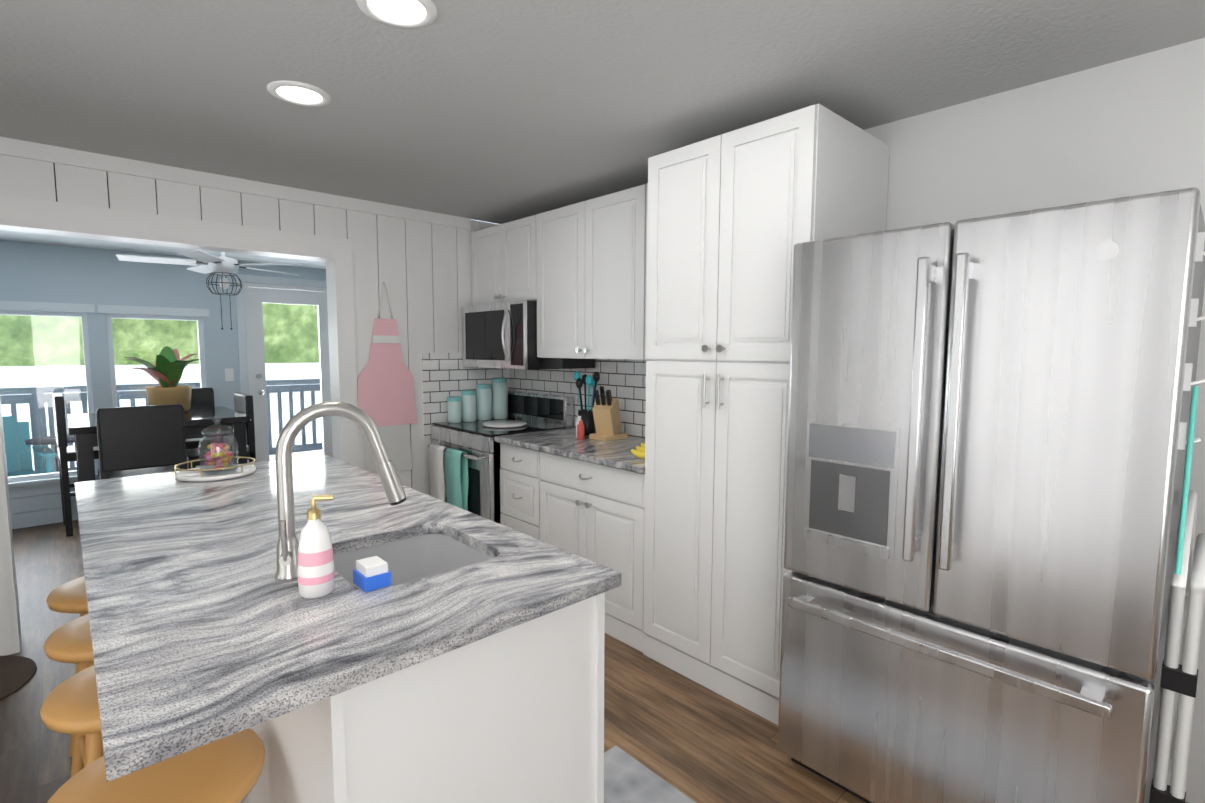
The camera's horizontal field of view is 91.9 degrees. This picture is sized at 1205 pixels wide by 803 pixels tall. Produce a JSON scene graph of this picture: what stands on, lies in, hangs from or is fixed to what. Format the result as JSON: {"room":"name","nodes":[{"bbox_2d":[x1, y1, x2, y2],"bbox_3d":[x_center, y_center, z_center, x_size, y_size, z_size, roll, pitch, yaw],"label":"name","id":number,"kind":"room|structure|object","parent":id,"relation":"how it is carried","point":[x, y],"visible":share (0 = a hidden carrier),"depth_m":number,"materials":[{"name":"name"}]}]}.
{"room":"kitchen","nodes":[
{"label":"kitchen","id":0,"kind":"room"},
{"bbox_2d":[0,240,325,528],"bbox_3d":[-4.250,-0.151,4.975,4.200,2.250,0.138,-5,7,-43],"label":"wall","id":1,"kind":"structure","parent":0,"point":[35,272],"depth_m":4.91,"materials":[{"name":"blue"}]},
{"bbox_2d":[0,300,208,487],"bbox_3d":[-4.699,-0.052,4.524,2.820,1.450,0.120,-5,7,-43],"label":"window frames","id":2,"kind":"structure","parent":1,"relation":"in","point":[34,309],"depth_m":4.85,"materials":[{"name":"white wood"}]},
{"bbox_2d":[225,274,332,462],"bbox_3d":[-3.193,-0.171,5.925,1.100,2.130,0.181,-5,7,-43],"label":"door","id":3,"kind":"structure","parent":1,"relation":"in","point":[253,295],"depth_m":5.79,"materials":[{"name":"white wood"}]},
{"bbox_2d":[0,230,325,268],"bbox_3d":[-3.392,-1.245,3.952,4.600,0.120,2.650,-5,7,-43],"label":"ceiling","id":4,"kind":"structure","parent":0,"point":[74,241],"depth_m":4.77,"materials":[{"name":"white paint"}]},
{"bbox_2d":[116,249,307,329],"bbox_3d":[-2.886,-0.884,4.413,1.208,0.678,1.200,-5,7,-43],"label":"ceiling fan","id":5,"kind":"object","parent":4,"relation":"hanging from","point":[222,264],"visible":0.92,"depth_m":4.31,"materials":[{"name":"white"}]},
{"bbox_2d":[0,155,499,495],"bbox_3d":[-2.097,-0.058,3.368,3.870,2.370,0.134,-5,7,-43],"label":"wall","id":6,"kind":"structure","parent":0,"point":[423,270],"depth_m":3.76,"materials":[{"name":"grey wood"}]},
{"bbox_2d":[0,136,470,655],"bbox_3d":[-2.264,-0.044,3.209,3.410,2.369,0.172,-5,7,-43],"label":"trim","id":7,"kind":"structure","parent":6,"relation":"attached to","point":[38,216],"depth_m":3.11,"materials":[{"name":"white wood"}]},
{"bbox_2d":[357,281,416,472],"bbox_3d":[-1.432,-0.151,3.865,0.410,1.271,0.032,-5,7,-43],"label":"apron","id":8,"kind":"object","parent":6,"relation":"hanging from","point":[386,398],"visible":0.94,"depth_m":3.87,"materials":[{"name":"pink fabric"}]},
{"bbox_2d":[0,520,1187,802],"bbox_3d":[-1.414,1.266,2.173,4.800,0.050,8.280,-5,7,-43],"label":"floor","id":9,"kind":"structure","parent":0,"point":[696,742],"depth_m":2.22,"materials":[{"name":"wood"}]},
{"bbox_2d":[0,655,36,699],"bbox_3d":[-2.756,1.211,2.411,0.600,0.008,0.600,-5,7,-43],"label":"doormat","id":10,"kind":"object","parent":9,"relation":"on","point":[17,672],"visible":0.93,"depth_m":2.57,"materials":[{"name":"brown"}]},
{"bbox_2d":[46,576,87,756],"bbox_3d":[-1.679,0.936,2.033,0.344,0.636,0.344,-5,7,-43],"label":"stool","id":11,"kind":"object","parent":9,"relation":"on","point":[69,597],"visible":0.15,"depth_m":1.89,"materials":[{"name":"brown wood"}]},
{"bbox_2d":[43,614,93,777],"bbox_3d":[-1.407,0.964,1.740,0.344,0.636,0.344,-5,7,-43],"label":"stool","id":12,"kind":"object","parent":9,"relation":"on","point":[70,642],"visible":0.15,"depth_m":1.61,"materials":[{"name":"brown wood"}]},
{"bbox_2d":[40,665,103,765],"bbox_3d":[-1.141,0.990,1.456,0.344,0.636,0.344,-5,7,-43],"label":"stool","id":13,"kind":"object","parent":9,"relation":"on","point":[69,705],"visible":0.19,"depth_m":1.31,"materials":[{"name":"brown wood"}]},
{"bbox_2d":[52,393,98,536],"bbox_3d":[-4.075,0.468,4.688,0.449,1.070,0.445,-5,7,-43],"label":"dining chair","id":14,"kind":"object","parent":9,"relation":"on","point":[66,453],"visible":0.52,"depth_m":4.41,"materials":[{"name":"black paint"}]},
{"bbox_2d":[96,404,186,479],"bbox_3d":[-3.015,0.549,3.830,0.430,1.070,0.435,-5,7,-43],"label":"dining chair","id":15,"kind":"object","parent":9,"relation":"on","point":[138,440],"visible":0.54,"depth_m":3.64,"materials":[{"name":"black leather"}]},
{"bbox_2d":[47,728,264,802],"bbox_3d":[-0.836,1.021,1.127,0.344,0.636,0.344,-5,7,-43],"label":"stool","id":16,"kind":"object","parent":9,"relation":"on","point":[227,769],"visible":0.75,"depth_m":1.09,"materials":[{"name":"brown wood"}]},
{"bbox_2d":[67,406,250,481],"bbox_3d":[-3.328,0.567,4.407,1.000,0.930,1.000,-5,7,-43],"label":"dining table","id":17,"kind":"object","parent":9,"relation":"on","point":[82,428],"visible":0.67,"depth_m":4.19,"materials":[{"name":"black wood"}]},
{"bbox_2d":[124,346,200,411],"bbox_3d":[-3.449,-0.178,4.599,0.499,0.516,0.580,-5,7,-43],"label":"plant","id":18,"kind":"object","parent":17,"relation":"on","point":[165,371],"visible":0.94,"depth_m":4.50,"materials":[{"name":"green plant"}]},
{"bbox_2d":[186,387,214,448],"bbox_3d":[-3.647,0.428,5.154,0.430,1.070,0.435,-4,7,-39],"label":"dining chair","id":19,"kind":"object","parent":9,"relation":"on","point":[202,397],"visible":0.08,"depth_m":5.30,"materials":[{"name":"black paint"}]},
{"bbox_2d":[186,392,255,468],"bbox_3d":[-3.005,0.484,4.563,0.435,1.070,0.430,-5,7,-43],"label":"dining chair","id":20,"kind":"object","parent":9,"relation":"on","point":[243,403],"visible":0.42,"depth_m":4.51,"materials":[{"name":"black paint"}]},
{"bbox_2d":[240,594,604,802],"bbox_3d":[-0.876,0.818,1.885,0.609,0.899,1.956,-5,7,-43],"label":"kitchen island","id":21,"kind":"object","parent":9,"relation":"on","point":[460,659],"depth_m":1.15,"materials":[{"name":"white wood"}]},
{"bbox_2d":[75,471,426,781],"bbox_3d":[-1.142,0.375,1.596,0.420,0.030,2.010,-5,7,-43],"label":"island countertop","id":22,"kind":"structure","parent":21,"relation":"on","point":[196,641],"depth_m":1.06,"materials":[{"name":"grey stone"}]},
{"bbox_2d":[298,495,334,598],"bbox_3d":[-0.590,0.294,1.199,0.071,0.206,0.069,-5,7,-43],"label":"soap bottle","id":23,"kind":"object","parent":22,"relation":"on","point":[316,574],"visible":1,"depth_m":1.18,"materials":[{"name":"white plastic"}]},
{"bbox_2d":[227,454,621,661],"bbox_3d":[-0.814,0.349,1.899,0.475,0.030,2.010,-5,7,-43],"label":"island countertop","id":24,"kind":"structure","parent":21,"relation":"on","point":[528,578],"depth_m":1.39,"materials":[{"name":"grey stone"}]},
{"bbox_2d":[174,457,255,481],"bbox_3d":[-1.542,0.268,2.330,0.272,0.048,0.272,-5,7,-43],"label":"tray","id":25,"kind":"object","parent":24,"relation":"on","point":[196,474],"visible":0.73,"depth_m":2.29,"materials":[{"name":"white stone"}]},
{"bbox_2d":[198,419,238,474],"bbox_3d":[-1.531,0.172,2.324,0.136,0.222,0.136,-5,7,-43],"label":"candy jar","id":26,"kind":"object","parent":25,"relation":"on","point":[218,458],"visible":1,"depth_m":2.31,"materials":[{"name":"clear glass"}]},
{"bbox_2d":[274,402,405,579],"bbox_3d":[-0.603,0.191,1.353,0.293,0.384,0.092,-5,7,-43],"label":"faucet","id":27,"kind":"object","parent":24,"relation":"on","point":[287,545],"visible":0.98,"depth_m":1.29,"materials":[{"name":"silver metal"}]},
{"bbox_2d":[353,556,391,591],"bbox_3d":[-0.495,0.368,1.253,0.055,0.049,0.070,-5,7,-43],"label":"sponge","id":28,"kind":"object","parent":24,"relation":"on","point":[371,573],"visible":1,"depth_m":1.23,"materials":[{"name":"blue"}]},
{"bbox_2d":[333,526,494,589],"bbox_3d":[-0.488,0.499,1.471,0.363,0.213,0.378,-5,7,-43],"label":"sink","id":29,"kind":"object","parent":24,"relation":"in","point":[434,549],"depth_m":1.65,"materials":[{"name":"grey metal"}]},
{"bbox_2d":[427,390,573,523],"bbox_3d":[-0.725,0.506,4.047,0.722,1.095,0.776,-5,7,-43],"label":"range","id":30,"kind":"object","parent":9,"relation":"on","point":[479,445],"visible":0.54,"depth_m":3.80,"materials":[{"name":"black paint"}]},
{"bbox_2d":[429,443,447,501],"bbox_3d":[-1.097,0.508,3.938,0.060,0.429,0.208,-5,7,-43],"label":"towel","id":31,"kind":"object","parent":30,"relation":"hanging from","point":[437,471],"visible":0.77,"depth_m":3.92,"materials":[{"name":"white fabric"}]},
{"bbox_2d":[445,448,468,510],"bbox_3d":[-0.942,0.553,3.774,0.060,0.489,0.203,-5,7,-43],"label":"towel","id":32,"kind":"object","parent":30,"relation":"hanging from","point":[456,473],"visible":0.88,"depth_m":3.75,"materials":[{"name":"teal fabric"}]},
{"bbox_2d":[447,378,507,422],"bbox_3d":[-0.903,-0.013,4.247,0.487,0.300,0.124,-5,7,-43],"label":"canisters","id":33,"kind":"object","parent":30,"relation":"on","point":[485,402],"visible":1,"depth_m":4.23,"materials":[{"name":"teal glass"}]},
{"bbox_2d":[483,420,526,427],"bbox_3d":[-0.666,0.154,3.984,0.300,0.016,0.300,-5,7,-43],"label":"plate","id":34,"kind":"object","parent":30,"relation":"on","point":[505,424],"visible":1,"depth_m":3.94,"materials":[{"name":"white ceramic"}]},
{"bbox_2d":[494,427,644,651],"bbox_3d":[-0.011,0.686,3.359,0.643,0.905,1.220,-5,7,-43],"label":"base cabinet","id":35,"kind":"object","parent":9,"relation":"on","point":[566,489],"visible":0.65,"depth_m":3.02,"materials":[{"name":"white wood"}]},
{"bbox_2d":[576,418,584,439],"bbox_3d":[-0.128,0.169,3.432,0.044,0.110,0.043,-5,7,-43],"label":"bottle","id":36,"kind":"object","parent":35,"relation":"on","point":[580,430],"depth_m":3.42,"materials":[{"name":"red plastic"}]},
{"bbox_2d":[574,371,599,434],"bbox_3d":[-0.097,0.008,3.637,0.170,0.393,0.154,-5,7,-43],"label":"utensil crock","id":37,"kind":"object","parent":35,"relation":"on","point":[586,415],"visible":0.85,"depth_m":3.60,"materials":[{"name":"black paint"}]},
{"bbox_2d":[589,386,627,441],"bbox_3d":[0.030,0.066,3.435,0.232,0.314,0.186,-5,7,-43],"label":"knife block","id":38,"kind":"object","parent":35,"relation":"on","point":[607,418],"visible":1,"depth_m":3.38,"materials":[{"name":"brown wood"}]},
{"bbox_2d":[631,443,644,458],"bbox_3d":[0.215,0.244,2.854,0.106,0.061,0.147,-5,7,-43],"label":"bananas","id":39,"kind":"object","parent":35,"relation":"on","point":[639,452],"visible":0.44,"depth_m":2.85,"materials":[{"name":"yellow food"}]},
{"bbox_2d":[604,746,695,802],"bbox_3d":[0.308,1.303,1.499,0.450,0.010,1.250,-5,7,-43],"label":"area rug","id":40,"kind":"object","parent":9,"relation":"on","point":[628,778],"visible":0.67,"depth_m":1.92,"materials":[{"name":"grey fabric"}]},
{"bbox_2d":[643,104,889,724],"bbox_3d":[0.672,0.072,2.564,0.660,2.275,0.778,-5,7,-43],"label":"pantry cabinet","id":41,"kind":"object","parent":9,"relation":"on","point":[735,216],"visible":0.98,"depth_m":2.32,"materials":[{"name":"white wood"}]},
{"bbox_2d":[778,188,1204,802],"bbox_3d":[1.181,0.389,1.854,0.865,1.775,0.910,-5,7,-43],"label":"fridge","id":42,"kind":"object","parent":9,"relation":"on","point":[986,464],"visible":1,"depth_m":1.50,"materials":[{"name":"grey metal"}]},
{"bbox_2d":[1175,232,1204,574],"bbox_3d":[1.292,0.012,1.276,0.036,0.750,0.036,-5,7,-43],"label":"hooks","id":43,"kind":"object","parent":42,"relation":"attached to","point":[1188,383],"visible":1,"depth_m":1.27,"materials":[{"name":"white"}]},
{"bbox_2d":[1149,490,1204,802],"bbox_3d":[1.477,0.759,1.493,0.447,1.080,0.058,-5,7,-43],"label":"step ladder","id":44,"kind":"object","parent":9,"relation":"on","point":[1179,678],"visible":0.92,"depth_m":1.34,"materials":[{"name":"white metal"}]},
{"bbox_2d":[0,0,1204,223],"bbox_3d":[-0.221,-1.093,1.159,4.150,0.100,5.500,-5,7,-43],"label":"ceiling","id":45,"kind":"structure","parent":0,"point":[496,110],"depth_m":2.00,"materials":[{"name":"grey paint"}]},
{"bbox_2d":[267,80,330,106],"bbox_3d":[-1.114,-1.129,2.146,0.210,0.009,0.210,-5,7,-43],"label":"recessed light","id":46,"kind":"object","parent":45,"relation":"in","point":[298,93],"visible":1,"depth_m":2.14,"materials":[{"name":"white plastic"}]},
{"bbox_2d":[356,0,436,28],"bbox_3d":[-0.562,-1.078,1.597,0.210,0.009,0.210,-5,7,-43],"label":"recessed light","id":47,"kind":"object","parent":45,"relation":"in","point":[410,14],"visible":1,"depth_m":1.62,"materials":[{"name":"white plastic"}]},
{"bbox_2d":[864,38,1204,802],"bbox_3d":[1.193,0.025,2.580,0.120,2.370,5.500,-5,7,-43],"label":"wall","id":48,"kind":"structure","parent":0,"point":[1128,126],"depth_m":1.98,"materials":[{"name":"white paint"}]},
{"bbox_2d":[471,215,534,304],"bbox_3d":[-0.565,-0.942,4.057,0.324,0.530,0.780,-5,7,-43],"label":"upper cabinet","id":49,"kind":"object","parent":48,"relation":"attached to","point":[503,255],"depth_m":3.92,"materials":[{"name":"white wood"}]},
{"bbox_2d":[462,300,574,369],"bbox_3d":[-0.619,-0.452,4.055,0.462,0.433,0.774,-5,7,-43],"label":"microwave","id":50,"kind":"object","parent":49,"relation":"attached to","point":[503,335],"visible":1,"depth_m":3.84,"materials":[{"name":"black paint"}]},
{"bbox_2d":[422,353,647,439],"bbox_3d":[-0.300,0.013,3.572,0.724,0.605,2.019,-5,7,-43],"label":"backsplash","id":51,"kind":"structure","parent":48,"relation":"attached to","point":[445,376],"depth_m":4.08,"materials":[{"name":"tile"}]},
{"bbox_2d":[535,188,630,362],"bbox_3d":[0.018,-0.702,3.446,0.324,0.895,1.043,-5,7,-43],"label":"upper cabinet","id":52,"kind":"object","parent":48,"relation":"attached to","point":[577,272],"depth_m":3.34,"materials":[{"name":"white wood"}]},
{"bbox_2d":[631,183,647,359],"bbox_3d":[0.410,-0.663,3.025,0.324,0.895,0.342,-5,7,-43],"label":"upper cabinet","id":53,"kind":"object","parent":48,"relation":"attached to","point":[639,194],"depth_m":3.03,"materials":[{"name":"white wood"}]},
{"label":"outside","id":54,"kind":"structure","parent":0,"visible":0},
{"bbox_2d":[0,219,495,470],"bbox_3d":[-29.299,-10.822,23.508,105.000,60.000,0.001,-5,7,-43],"label":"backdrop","id":55,"kind":"structure","parent":54,"point":[125,377],"depth_m":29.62,"materials":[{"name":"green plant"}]},
{"bbox_3d":[-5.118,0.979,5.716,13.000,0.060,1.970,-5,7,-43],"label":"floor","id":56,"kind":"structure","parent":54,"visible":0},
{"bbox_2d":[2,416,56,476],"bbox_3d":[-5.322,0.562,5.046,0.705,0.890,0.820,5,7,41],"label":"patio chair","id":57,"kind":"object","parent":56,"relation":"on","point":[28,459],"depth_m":5.38,"materials":[{"name":"teal fabric"}]},
{"bbox_2d":[25,435,74,471],"bbox_3d":[-5.024,0.656,5.410,0.440,0.640,0.440,-5,7,-43],"label":"patio table","id":58,"kind":"object","parent":56,"relation":"on","point":[47,440],"depth_m":5.29,"materials":[{"name":"grey"}]},
{"bbox_2d":[0,379,322,473],"bbox_3d":[-5.660,0.367,6.250,13.000,1.060,0.130,-5,7,-43],"label":"railing","id":59,"kind":"object","parent":56,"relation":"on","point":[128,394],"depth_m":6.25,"materials":[{"name":"grey wood"}]}
]}

